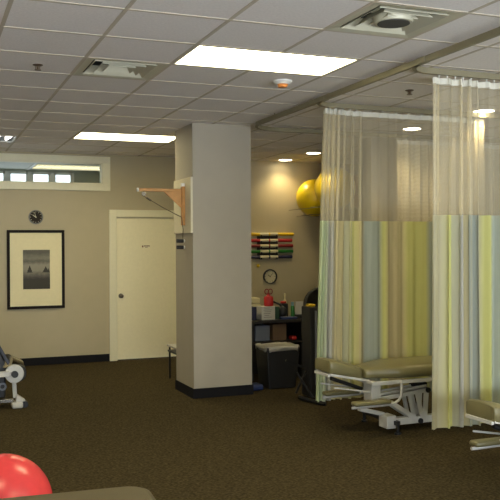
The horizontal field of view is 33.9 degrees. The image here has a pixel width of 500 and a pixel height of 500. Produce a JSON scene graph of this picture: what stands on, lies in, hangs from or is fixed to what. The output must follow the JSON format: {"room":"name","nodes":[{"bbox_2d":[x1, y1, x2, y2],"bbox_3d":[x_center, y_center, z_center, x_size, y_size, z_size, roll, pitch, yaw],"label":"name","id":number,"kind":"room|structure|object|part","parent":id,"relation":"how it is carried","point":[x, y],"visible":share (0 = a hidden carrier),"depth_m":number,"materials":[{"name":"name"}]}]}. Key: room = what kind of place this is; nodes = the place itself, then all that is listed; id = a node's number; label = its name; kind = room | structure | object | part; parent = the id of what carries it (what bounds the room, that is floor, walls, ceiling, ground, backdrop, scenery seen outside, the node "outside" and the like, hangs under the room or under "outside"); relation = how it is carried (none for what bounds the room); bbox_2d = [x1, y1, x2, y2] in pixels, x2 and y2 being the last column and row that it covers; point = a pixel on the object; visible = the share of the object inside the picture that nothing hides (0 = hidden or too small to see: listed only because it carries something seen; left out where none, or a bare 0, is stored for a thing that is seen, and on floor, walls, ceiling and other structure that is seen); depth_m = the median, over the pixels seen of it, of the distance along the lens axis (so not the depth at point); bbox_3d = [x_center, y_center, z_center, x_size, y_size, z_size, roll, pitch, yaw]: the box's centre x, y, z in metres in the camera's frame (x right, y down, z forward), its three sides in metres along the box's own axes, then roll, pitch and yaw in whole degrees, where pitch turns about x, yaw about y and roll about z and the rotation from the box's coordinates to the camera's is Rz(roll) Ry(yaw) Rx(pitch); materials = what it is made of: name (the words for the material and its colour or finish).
{"room":"physical therapy clinic","nodes":[
{"label":"physical therapy clinic","id":0,"kind":"room"},
{"bbox_2d":[0,162,98,171],"bbox_3d":[-3.887,-1.379,12.402,7.200,0.050,2.580,0,0,-22],"label":"ceiling","id":1,"kind":"structure","parent":0,"point":[3,165],"depth_m":13.23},
{"bbox_2d":[32,164,99,170],"bbox_3d":[-2.647,-1.355,13.613,1.800,0.012,0.650,0,0,-22],"label":"recessed light","id":2,"kind":"object","parent":1,"relation":"in","point":[38,166],"visible":0.64,"depth_m":13.39,"materials":[{"name":"white plastic"}]},
{"bbox_2d":[0,169,173,218],"bbox_3d":[-4.375,0.085,13.651,7.200,3.000,0.100,0,0,-22],"label":"wall","id":3,"kind":"structure","parent":0,"point":[79,176],"depth_m":14.17,"materials":[{"name":"grey paint"}]},
{"bbox_2d":[0,171,6,180],"bbox_3d":[-4.240,-0.466,13.667,0.370,1.700,0.090,0,0,-22],"label":"window","id":4,"kind":"structure","parent":3,"relation":"in","point":[4,173],"depth_m":13.68,"materials":[{"name":"white glass"}]},
{"bbox_2d":[7,171,29,180],"bbox_3d":[-3.896,-0.468,13.804,0.370,1.700,0.090,0,0,-22],"label":"window","id":5,"kind":"structure","parent":3,"relation":"in","point":[9,173],"depth_m":13.75,"materials":[{"name":"white glass"}]},
{"bbox_2d":[30,172,51,181],"bbox_3d":[-3.553,-0.470,13.941,0.370,1.700,0.090,0,0,-22],"label":"window","id":6,"kind":"structure","parent":3,"relation":"in","point":[32,174],"depth_m":13.92,"materials":[{"name":"white glass"}]},
{"bbox_2d":[52,172,73,181],"bbox_3d":[-3.209,-0.473,14.079,0.370,1.700,0.090,0,0,-22],"label":"window","id":7,"kind":"structure","parent":3,"relation":"in","point":[54,174],"depth_m":14.03,"materials":[{"name":"white glass"}]},
{"bbox_2d":[118,356,175,360],"bbox_3d":[-3.869,1.636,12.411,7.200,0.100,2.580,0,0,-22],"label":"floor","id":8,"kind":"structure","parent":0,"point":[173,356],"depth_m":11.96,"materials":[{"name":"brown carpet"}]},
{"bbox_2d":[0,151,358,358],"bbox_3d":[-2.123,0.115,11.654,9.900,2.925,0.120,0,0,-22],"label":"wall","id":9,"kind":"structure","parent":0,"point":[82,327],"depth_m":11.60,"materials":[{"name":"beige paint"}]},
{"bbox_2d":[28,210,42,223],"bbox_3d":[-2.936,-0.451,11.245,0.196,0.196,0.034,0,0,-22],"label":"wall clock","id":10,"kind":"object","parent":9,"relation":"attached to","point":[35,216],"visible":1,"depth_m":11.25,"materials":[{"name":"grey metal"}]},
{"bbox_2d":[7,230,64,309],"bbox_3d":[-2.933,0.266,11.250,0.770,1.080,0.027,0,0,-22],"label":"framed picture","id":11,"kind":"object","parent":9,"relation":"attached to","point":[35,258],"visible":1,"depth_m":11.24,"materials":[{"name":"beige paper"}]},
{"bbox_2d":[23,250,49,288],"bbox_3d":[-2.928,0.267,11.250,0.360,0.537,0.005,0,0,-22],"label":"print","id":12,"kind":"object","parent":11,"relation":"attached to","point":[36,263],"depth_m":11.25},
{"bbox_2d":[0,153,109,190],"bbox_3d":[-3.766,-1.064,10.983,3.791,0.482,0.145,0,0,-22],"label":"window","id":13,"kind":"structure","parent":9,"relation":"in","point":[103,162],"depth_m":11.36,"materials":[{"name":"white paint"}]},
{"bbox_3d":[-3.769,-1.066,10.990,3.567,0.289,0.130,0,0,-22],"label":"frame","id":14,"kind":"part","parent":13,"relation":"part of","materials":[{"name":"white paint"}]},
{"bbox_2d":[21,354,109,365],"bbox_3d":[-2.090,1.525,11.597,9.900,0.105,0.012,0,0,-22],"label":"baseboard","id":15,"kind":"structure","parent":9,"relation":"attached to","point":[97,357],"depth_m":11.40,"materials":[{"name":"plastic"}]},
{"bbox_2d":[109,210,173,360],"bbox_3d":[-1.493,0.499,11.889,1.120,2.148,0.132,0,0,-22],"label":"trim","id":16,"kind":"structure","parent":9,"relation":"attached to","point":[113,214],"depth_m":11.65,"materials":[{"name":"white paint"}]},
{"bbox_2d":[117,218,175,359],"bbox_3d":[-1.477,0.552,11.851,0.892,2.022,0.134,0,0,-22],"label":"door","id":17,"kind":"structure","parent":9,"relation":"in","point":[146,247],"depth_m":11.87,"materials":[{"name":"paint"}]},
{"bbox_2d":[257,235,277,258],"bbox_3d":[0.278,-0.044,12.499,0.340,0.371,0.089,0,0,-22],"label":"rack","id":18,"kind":"object","parent":9,"relation":"attached to","point":[261,236],"visible":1,"depth_m":12.51,"materials":[{"name":"black metal"}]},
{"bbox_2d":[251,239,291,241],"bbox_3d":[0.325,-0.146,12.508,0.685,0.052,0.052,0,0,-22],"label":"bar","id":19,"kind":"object","parent":18,"relation":"on","point":[252,240],"visible":0.92,"depth_m":12.48,"materials":[{"name":"red plastic"}]},
{"bbox_2d":[251,244,292,247],"bbox_3d":[0.333,-0.064,12.511,0.700,0.052,0.052,0,0,-22],"label":"bar","id":20,"kind":"object","parent":18,"relation":"on","point":[252,245],"visible":0.93,"depth_m":12.48,"materials":[{"name":"red plastic"}]},
{"bbox_2d":[251,255,292,258],"bbox_3d":[0.327,0.105,12.509,0.685,0.052,0.052,0,0,-22],"label":"bar","id":21,"kind":"object","parent":18,"relation":"on","point":[252,256],"visible":0.91,"depth_m":12.48,"materials":[{"name":"blue plastic"}]},
{"bbox_2d":[251,250,292,252],"bbox_3d":[0.333,0.021,12.511,0.700,0.052,0.052,0,0,-22],"label":"bar","id":22,"kind":"object","parent":18,"relation":"on","point":[252,251],"visible":0.91,"depth_m":12.49,"materials":[{"name":"green plastic"}]},
{"bbox_2d":[251,233,293,235],"bbox_3d":[0.336,-0.240,12.512,0.710,0.052,0.052,0,0,-22],"label":"bar","id":23,"kind":"object","parent":18,"relation":"on","point":[252,234],"visible":0.9,"depth_m":12.49,"materials":[{"name":"yellow plastic"}]},
{"bbox_2d":[263,269,276,283],"bbox_3d":[0.308,0.406,12.541,0.224,0.224,0.034,0,0,-22],"label":"wall clock","id":24,"kind":"object","parent":9,"relation":"attached to","point":[269,276],"visible":1,"depth_m":12.54,"materials":[{"name":"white plastic"}]},
{"bbox_2d":[297,214,327,216],"bbox_3d":[0.963,-0.529,12.584,0.340,0.022,0.439,0,0,-22],"label":"bracket","id":25,"kind":"object","parent":9,"relation":"attached to","point":[309,214],"visible":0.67,"depth_m":12.40,"materials":[{"name":"metal"}]},
{"bbox_2d":[289,206,358,210],"bbox_3d":[1.104,-0.623,12.323,0.670,0.022,1.029,0,0,-22],"label":"bracket","id":26,"kind":"object","parent":9,"relation":"attached to","point":[348,207],"visible":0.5,"depth_m":12.02,"materials":[{"name":"metal"}]},
{"bbox_2d":[296,179,329,216],"bbox_3d":[0.990,-0.795,12.509,0.570,0.570,0.570,0,0,-22],"label":"exercise ball","id":27,"kind":"object","parent":26,"relation":"on","point":[306,197],"visible":0.64,"depth_m":12.31,"materials":[{"name":"yellow rubber"}]},
{"bbox_2d":[314,168,355,208],"bbox_3d":[1.241,-0.905,11.974,0.600,0.600,0.600,0,0,-22],"label":"exercise ball","id":28,"kind":"object","parent":26,"relation":"on","point":[346,181],"visible":0.66,"depth_m":11.77,"materials":[{"name":"yellow rubber"}]},
{"bbox_2d":[175,123,251,388],"bbox_3d":[-0.413,0.113,9.117,0.665,2.925,0.640,0,0,-22],"label":"wall pillar","id":29,"kind":"structure","parent":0,"point":[214,291],"depth_m":8.84,"materials":[{"name":"beige paint"}]},
{"bbox_2d":[176,239,184,242],"bbox_3d":[-0.758,-0.099,8.958,0.089,0.042,0.042,0,0,-22],"label":"handle","id":30,"kind":"object","parent":29,"relation":"attached to","point":[177,240],"visible":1,"depth_m":8.95,"materials":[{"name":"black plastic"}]},
{"bbox_2d":[176,245,184,248],"bbox_3d":[-0.757,-0.029,8.958,0.089,0.042,0.042,0,0,-22],"label":"handle","id":31,"kind":"object","parent":29,"relation":"attached to","point":[177,246],"visible":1,"depth_m":8.94,"materials":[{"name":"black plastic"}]},
{"bbox_2d":[174,177,192,233],"bbox_3d":[-0.734,-0.480,8.983,0.023,0.595,0.630,0,0,-22],"label":"board","id":32,"kind":"object","parent":29,"relation":"attached to","point":[188,227],"visible":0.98,"depth_m":8.83,"materials":[{"name":"beige wood"}]},
{"bbox_2d":[136,183,184,238],"bbox_3d":[-0.950,-0.420,8.784,0.527,0.602,0.069,0,0,-22],"label":"bracket","id":33,"kind":"object","parent":32,"relation":"attached to","point":[177,195],"visible":1,"depth_m":8.85,"materials":[{"name":"brown wood"}]},
{"bbox_3d":[-0.963,-0.642,8.790,0.471,0.033,0.030,0,0,-22],"label":"arm","id":34,"kind":"part","parent":33,"relation":"part of","materials":[{"name":"brown wood"}]},
{"bbox_3d":[-0.921,-0.350,8.785,0.436,0.462,0.048,0,0,-22],"label":"cord","id":35,"kind":"part","parent":33,"relation":"part of","materials":[{"name":"fabric"}]},
{"bbox_3d":[-0.726,-0.477,8.884,0.036,0.420,0.050,0,0,-22],"label":"post","id":36,"kind":"part","parent":33,"relation":"part of","materials":[{"name":"brown wood"}]},
{"bbox_2d":[175,380,253,398],"bbox_3d":[-0.405,1.523,9.121,0.689,0.105,0.664,0,0,-22],"label":"baseboard","id":37,"kind":"structure","parent":29,"relation":"attached to","point":[211,392],"depth_m":8.83,"materials":[{"name":"plastic"}]},
{"bbox_2d":[0,0,499,163],"bbox_3d":[0.328,-1.512,5.487,9.900,0.344,13.150,0,0,-22],"label":"ceiling","id":38,"kind":"structure","parent":0,"point":[47,108],"depth_m":6.30,"materials":[{"name":"tile"}]},
{"bbox_2d":[0,136,16,142],"bbox_3d":[-3.399,-1.377,9.692,1.195,0.094,0.586,0,0,-22],"label":"ceiling light","id":39,"kind":"object","parent":38,"relation":"attached to","point":[10,139],"visible":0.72,"depth_m":9.94,"materials":[{"name":"grey plastic"}]},
{"bbox_2d":[33,64,42,70],"bbox_3d":[-1.528,-1.314,5.904,0.072,0.039,0.072,0,0,-22],"label":"sprinkler","id":40,"kind":"object","parent":38,"relation":"attached to","point":[38,66],"visible":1,"depth_m":5.89,"materials":[{"name":"metal"}]},
{"bbox_2d":[73,58,167,79],"bbox_3d":[-0.967,-1.398,6.069,0.586,0.129,0.586,0,0,-22],"label":"ceiling vent","id":41,"kind":"object","parent":38,"relation":"in","point":[115,68],"visible":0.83,"depth_m":6.15,"materials":[{"name":"metal"}]},
{"bbox_2d":[72,132,174,142],"bbox_3d":[-1.474,-1.384,9.804,1.195,0.084,0.586,0,0,-22],"label":"ceiling light","id":42,"kind":"object","parent":38,"relation":"attached to","point":[82,135],"visible":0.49,"depth_m":9.86,"materials":[{"name":"white plastic"}]},
{"bbox_2d":[173,45,357,75],"bbox_3d":[0.108,-1.381,5.842,1.195,0.084,0.586,0,0,-22],"label":"ceiling light","id":43,"kind":"object","parent":38,"relation":"attached to","point":[204,56],"visible":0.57,"depth_m":5.86,"materials":[{"name":"white plastic"}]},
{"bbox_2d":[273,79,291,87],"bbox_3d":[0.259,-1.319,6.521,0.150,0.055,0.150,0,0,-22],"label":"smoke detector","id":44,"kind":"object","parent":38,"relation":"attached to","point":[281,83],"visible":1,"depth_m":6.48,"materials":[{"name":"white plastic"}]},
{"bbox_2d":[305,152,320,153],"bbox_3d":[0.891,-1.361,11.522,0.230,0.008,0.230,0,0,-22],"label":"recessed light","id":45,"kind":"object","parent":38,"relation":"in","point":[306,152],"visible":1,"depth_m":11.53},
{"bbox_2d":[255,27,499,142],"bbox_3d":[3.370,-1.329,5.671,4.115,0.056,8.435,0,0,-22],"label":"track","id":46,"kind":"object","parent":38,"relation":"hanging from","point":[415,65],"visible":1,"depth_m":7.19,"materials":[{"name":"metal"}]},
{"bbox_2d":[316,108,483,401],"bbox_3d":[1.448,0.028,7.739,1.878,2.657,0.123,0,0,-22],"label":"privacy curtain","id":47,"kind":"object","parent":46,"relation":"hanging from","point":[375,283],"visible":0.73,"depth_m":7.63,"materials":[{"name":"fabric"}]},
{"bbox_3d":[1.451,0.543,7.741,1.878,1.626,0.123,0,0,-22],"label":"fabric panel","id":48,"kind":"part","parent":47,"relation":"part of","materials":[{"name":"fabric"}]},
{"bbox_3d":[1.469,-0.755,7.751,1.817,0.968,0.112,0,0,-22],"label":"net panel","id":49,"kind":"part","parent":47,"relation":"part of","materials":[{"name":"beige fabric"}]},
{"bbox_3d":[2.416,-1.324,8.102,4.082,0.042,0.225,0,0,-25],"label":"rail","id":50,"kind":"part","parent":46,"relation":"part of","materials":[{"name":"metal"}]},
{"bbox_2d":[397,138,499,221],"bbox_3d":[2.482,0.021,9.875,1.671,2.669,0.120,0,0,-22],"label":"privacy curtain","id":51,"kind":"object","parent":46,"relation":"hanging from","point":[427,145],"visible":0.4,"depth_m":9.77,"materials":[{"name":"fabric"}]},
{"bbox_3d":[2.980,-1.323,6.669,4.097,0.042,0.225,0,0,-25],"label":"rail","id":52,"kind":"part","parent":46,"relation":"part of","materials":[{"name":"metal"}]},
{"bbox_2d":[432,75,499,429],"bbox_3d":[2.314,0.005,6.429,2.134,2.614,0.112,0,0,-22],"label":"privacy curtain","id":53,"kind":"object","parent":46,"relation":"hanging from","point":[466,248],"visible":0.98,"depth_m":6.13,"materials":[{"name":"fabric"}]},
{"bbox_3d":[2.317,0.523,6.430,2.134,1.578,0.112,0,0,-22],"label":"fabric panel","id":54,"kind":"part","parent":53,"relation":"part of","materials":[{"name":"fabric"}]},
{"bbox_3d":[2.315,-0.750,6.434,2.117,0.966,0.096,0,0,-22],"label":"net panel","id":55,"kind":"part","parent":53,"relation":"part of","materials":[{"name":"beige fabric"}]},
{"bbox_2d":[327,3,463,37],"bbox_3d":[0.844,-1.399,4.822,0.586,0.141,0.586,0,0,-22],"label":"ceiling vent","id":56,"kind":"object","parent":38,"relation":"in","point":[382,19],"visible":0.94,"depth_m":4.81,"materials":[{"name":"metal"}]},
{"bbox_2d":[402,127,422,130],"bbox_3d":[1.818,-1.359,9.200,0.230,0.008,0.230,0,0,-22],"label":"recessed light","id":57,"kind":"object","parent":38,"relation":"in","point":[408,128],"visible":0.92,"depth_m":9.18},
{"bbox_2d":[473,109,495,112],"bbox_3d":[2.289,-1.359,8.021,0.230,0.008,0.230,0,0,-22],"label":"recessed light","id":58,"kind":"object","parent":38,"relation":"in","point":[478,110],"visible":0.72,"depth_m":8.04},
{"bbox_2d":[0,357,499,499],"bbox_3d":[0.347,1.631,5.497,9.900,0.100,13.150,0,0,-22],"label":"floor","id":59,"kind":"structure","parent":0,"point":[122,423],"depth_m":6.72,"materials":[{"name":"brown carpet"}]},
{"bbox_2d":[0,346,27,408],"bbox_3d":[-2.702,1.079,8.252,0.889,1.025,0.470,0,0,-22],"label":"machine","id":60,"kind":"object","parent":59,"relation":"on","point":[12,368],"visible":1,"depth_m":8.22,"materials":[{"name":"white metal"}]},
{"bbox_3d":[-2.556,0.871,8.181,0.334,0.611,0.030,0,0,-22],"label":"rail","id":61,"kind":"part","parent":60,"relation":"part of","materials":[{"name":"grey metal"}]},
{"bbox_3d":[-2.647,1.233,8.064,0.550,0.058,0.050,0,0,-22],"label":"arm","id":62,"kind":"part","parent":60,"relation":"part of","materials":[{"name":"white metal"}]},
{"bbox_3d":[-2.726,1.517,8.119,0.740,0.035,0.045,0,0,-22],"label":"rail","id":63,"kind":"part","parent":60,"relation":"part of","materials":[{"name":"silver metal"}]},
{"bbox_3d":[-2.376,1.389,8.270,0.049,0.201,0.040,0,0,-22],"label":"post","id":64,"kind":"part","parent":60,"relation":"part of","materials":[{"name":"white metal"}]},
{"bbox_2d":[0,453,51,498],"bbox_3d":[-1.298,1.333,4.285,0.524,0.524,0.524,0,0,-22],"label":"exercise ball","id":65,"kind":"object","parent":59,"relation":"on","point":[20,476],"visible":0.91,"depth_m":4.18,"materials":[{"name":"red rubber"}]},
{"bbox_2d":[0,486,155,499],"bbox_3d":[-1.185,1.274,2.695,1.850,0.650,0.700,0,0,-18],"label":"massage table","id":66,"kind":"object","parent":59,"relation":"on","point":[127,492],"visible":1,"depth_m":3.15,"materials":[{"name":"beige leather"}]},
{"bbox_2d":[167,344,176,379],"bbox_3d":[-0.776,1.365,9.975,0.380,0.420,0.380,0,0,-22],"label":"side table","id":67,"kind":"object","parent":59,"relation":"on","point":[170,346],"visible":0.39,"depth_m":10.03,"materials":[{"name":"white metal"}]},
{"bbox_3d":[-0.984,1.378,10.064,0.023,0.395,0.023,0,0,-22],"label":"leg","id":68,"kind":"part","parent":67,"relation":"part of","materials":[{"name":"black metal"}]},
{"bbox_3d":[-0.777,1.234,9.974,0.360,0.022,0.360,0,0,-22],"label":"shelf frame","id":69,"kind":"part","parent":67,"relation":"part of","materials":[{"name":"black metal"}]},
{"bbox_2d":[252,382,262,390],"bbox_3d":[0.045,1.540,9.242,0.160,0.065,0.190,0,0,-22],"label":"weight","id":70,"kind":"object","parent":59,"relation":"on","point":[257,386],"visible":0.45,"depth_m":9.17,"materials":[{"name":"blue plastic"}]},
{"bbox_2d":[255,342,298,388],"bbox_3d":[0.313,1.324,9.430,0.436,0.491,0.398,0,0,-22],"label":"waste bin","id":71,"kind":"object","parent":59,"relation":"on","point":[274,372],"visible":0.98,"depth_m":9.29,"materials":[{"name":"black plastic"}]},
{"bbox_2d":[252,315,301,381],"bbox_3d":[0.207,1.206,10.152,0.900,0.725,0.600,0,0,-22],"label":"desk","id":72,"kind":"object","parent":59,"relation":"on","point":[293,326],"visible":0.19,"depth_m":10.13,"materials":[{"name":"black laminate"}]},
{"bbox_3d":[-0.080,1.225,10.048,0.050,0.690,0.560,0,0,-22],"label":"panel","id":73,"kind":"part","parent":72,"relation":"part of","materials":[{"name":"black laminate"}]},
{"bbox_2d":[252,306,255,319],"bbox_3d":[0.006,0.765,9.953,0.075,0.160,0.200,0,0,-22],"label":"binder","id":74,"kind":"object","parent":72,"relation":"on","point":[253,307],"visible":0.32,"depth_m":9.87,"materials":[{"name":"blue plastic"}]},
{"bbox_2d":[252,297,260,306],"bbox_3d":[-0.028,0.719,10.219,0.280,0.250,0.240,0,0,-22],"label":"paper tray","id":75,"kind":"object","parent":72,"relation":"on","point":[255,300],"visible":0.27,"depth_m":10.14,"materials":[{"name":"beige plastic"}]},
{"bbox_2d":[252,297,259,302],"bbox_3d":[-0.033,0.627,10.217,0.250,0.065,0.220,0,0,-22],"label":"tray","id":76,"kind":"object","parent":75,"relation":"on","point":[254,300],"depth_m":10.14,"materials":[{"name":"beige plastic"}]},
{"bbox_2d":[254,324,269,340],"bbox_3d":[0.099,1.014,10.109,0.190,0.189,0.300,0,0,-22],"label":"storage box","id":77,"kind":"object","parent":72,"relation":"on","point":[261,331],"visible":0.61,"depth_m":9.97,"materials":[{"name":"grey plastic"}]},
{"bbox_2d":[256,306,274,319],"bbox_3d":[0.190,0.764,9.993,0.175,0.160,0.182,0,0,-22],"label":"box","id":78,"kind":"object","parent":72,"relation":"on","point":[262,312],"visible":0.94,"depth_m":9.92,"materials":[{"name":"cardboard"}]},
{"bbox_2d":[264,289,272,305],"bbox_3d":[0.227,0.577,9.998,0.116,0.212,0.116,0,0,-22],"label":"plastic jug","id":79,"kind":"object","parent":78,"relation":"on","point":[268,300],"visible":1,"depth_m":9.96,"materials":[{"name":"red plastic"}]},
{"bbox_3d":[0.155,1.223,10.432,0.670,0.690,0.020,0,0,-22],"label":"panel","id":80,"kind":"part","parent":72,"relation":"part of","materials":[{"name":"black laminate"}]},
{"bbox_2d":[264,323,285,340],"bbox_3d":[0.308,1.007,10.192,0.180,0.199,0.300,0,0,-22],"label":"storage box","id":81,"kind":"object","parent":72,"relation":"on","point":[277,330],"visible":0.62,"depth_m":10.06,"materials":[{"name":"brown cardboard"}]},
{"bbox_2d":[275,306,278,318],"bbox_3d":[0.295,0.768,10.100,0.070,0.150,0.180,0,0,-22],"label":"bottle","id":82,"kind":"object","parent":72,"relation":"on","point":[276,307],"visible":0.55,"depth_m":10.02,"materials":[{"name":"green plastic"}]},
{"bbox_2d":[254,336,301,343],"bbox_3d":[0.254,1.118,10.181,0.670,0.020,0.520,0,0,-22],"label":"shelf","id":83,"kind":"object","parent":72,"relation":"attached to","point":[299,338],"depth_m":10.03,"materials":[{"name":"black laminate"}]},
{"bbox_2d":[273,301,287,316],"bbox_3d":[0.348,0.727,10.091,0.235,0.232,0.139,0,0,-22],"label":"bag","id":84,"kind":"object","parent":72,"relation":"on","point":[283,312],"visible":0.67,"depth_m":10.06,"materials":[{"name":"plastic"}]},
{"bbox_2d":[280,303,287,315],"bbox_3d":[0.424,0.754,10.249,0.080,0.174,0.080,0,0,-22],"label":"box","id":85,"kind":"object","parent":72,"relation":"on","point":[282,304],"visible":0.38,"depth_m":10.22,"materials":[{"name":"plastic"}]},
{"bbox_2d":[279,316,296,319],"bbox_3d":[0.468,0.827,9.992,0.210,0.030,0.090,0,0,-22],"label":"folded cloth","id":86,"kind":"object","parent":72,"relation":"on","point":[286,317],"visible":1,"depth_m":9.96,"materials":[{"name":"blue fabric"}]},
{"bbox_2d":[291,302,294,315],"bbox_3d":[0.525,0.741,10.117,0.048,0.200,0.048,0,0,-22],"label":"bottle","id":87,"kind":"object","parent":72,"relation":"on","point":[292,303],"visible":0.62,"depth_m":10.10,"materials":[{"name":"plastic"}]},
{"bbox_2d":[289,335,296,339],"bbox_3d":[0.527,1.081,10.118,0.070,0.049,0.100,0,0,-22],"label":"pouch","id":88,"kind":"object","parent":72,"relation":"on","point":[292,337],"visible":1,"depth_m":10.08,"materials":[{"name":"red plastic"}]},
{"bbox_3d":[0.585,1.221,10.313,0.040,0.690,0.560,0,0,-22],"label":"panel","id":89,"kind":"part","parent":72,"relation":"part of","materials":[{"name":"black laminate"}]},
{"bbox_2d":[295,301,302,317],"bbox_3d":[0.600,0.738,10.164,0.105,0.205,0.068,0,0,-22],"label":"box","id":90,"kind":"object","parent":72,"relation":"on","point":[298,305],"visible":0.75,"depth_m":10.14,"materials":[{"name":"white cardboard"}]},
{"bbox_2d":[285,306,326,405],"bbox_3d":[0.677,1.084,8.548,0.536,0.968,0.394,0,0,43],"label":"exercise machine","id":91,"kind":"object","parent":59,"relation":"on","point":[309,314],"visible":0.73,"depth_m":8.63,"materials":[{"name":"black plastic"}]},
{"bbox_3d":[0.519,1.339,8.520,0.237,0.395,0.222,0,0,-22],"label":"lever","id":92,"kind":"part","parent":91,"relation":"part of","materials":[{"name":"black metal"}]},
{"bbox_3d":[0.695,1.030,8.618,0.023,0.780,0.023,0,0,-22],"label":"guide rod","id":93,"kind":"part","parent":91,"relation":"part of","materials":[{"name":"grey plastic"}]},
{"bbox_2d":[303,287,317,306],"bbox_3d":[1.071,1.040,11.252,0.544,1.040,0.558,0,0,-22],"label":"office chair","id":94,"kind":"object","parent":59,"relation":"on","point":[311,297],"visible":0.06,"depth_m":11.39,"materials":[{"name":"black plastic"}]},
{"bbox_2d":[314,355,431,434],"bbox_3d":[1.469,1.242,7.358,1.870,0.655,0.661,0,0,-22],"label":"table","id":95,"kind":"object","parent":59,"relation":"on","point":[416,366],"visible":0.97,"depth_m":7.05,"materials":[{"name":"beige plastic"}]},
{"bbox_3d":[0.797,1.131,7.071,0.411,0.187,0.274,0,0,-22],"label":"headrest frame","id":96,"kind":"part","parent":95,"relation":"part of","materials":[{"name":"white metal"}]},
{"bbox_3d":[1.054,1.218,7.076,0.090,0.170,0.140,0,0,-22],"label":"post","id":97,"kind":"part","parent":95,"relation":"part of","materials":[{"name":"white metal"}]},
{"bbox_2d":[355,355,431,377],"bbox_3d":[1.637,1.036,7.406,1.520,0.125,0.540,0,0,-22],"label":"cushion","id":98,"kind":"object","parent":95,"relation":"on","point":[416,366],"depth_m":7.06,"materials":[{"name":"beige leather"}]},
{"bbox_3d":[1.628,1.121,7.403,1.500,0.032,0.515,0,0,-22],"label":"frame","id":99,"kind":"part","parent":95,"relation":"part of","materials":[{"name":"white metal"}]},
{"bbox_3d":[1.493,1.189,7.284,0.120,0.040,0.120,0,0,-22],"label":"motor","id":100,"kind":"part","parent":95,"relation":"part of","materials":[{"name":"black metal"}]},
{"bbox_2d":[465,399,499,449],"bbox_3d":[2.285,1.251,5.476,1.870,0.637,0.661,0,0,-22],"label":"table","id":101,"kind":"object","parent":59,"relation":"on","point":[488,412],"visible":1,"depth_m":5.14,"materials":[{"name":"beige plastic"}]},
{"bbox_3d":[1.613,1.132,5.189,0.411,0.187,0.274,0,0,-22],"label":"headrest frame","id":102,"kind":"part","parent":101,"relation":"part of","materials":[{"name":"white metal"}]},
{"bbox_2d":[358,137,499,221],"bbox_3d":[2.464,0.091,10.455,2.270,2.925,0.310,0,0,-22],"label":"wall partition","id":103,"kind":"structure","parent":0,"point":[377,207],"depth_m":9.98,"materials":[{"name":"beige paint"}]}
]}

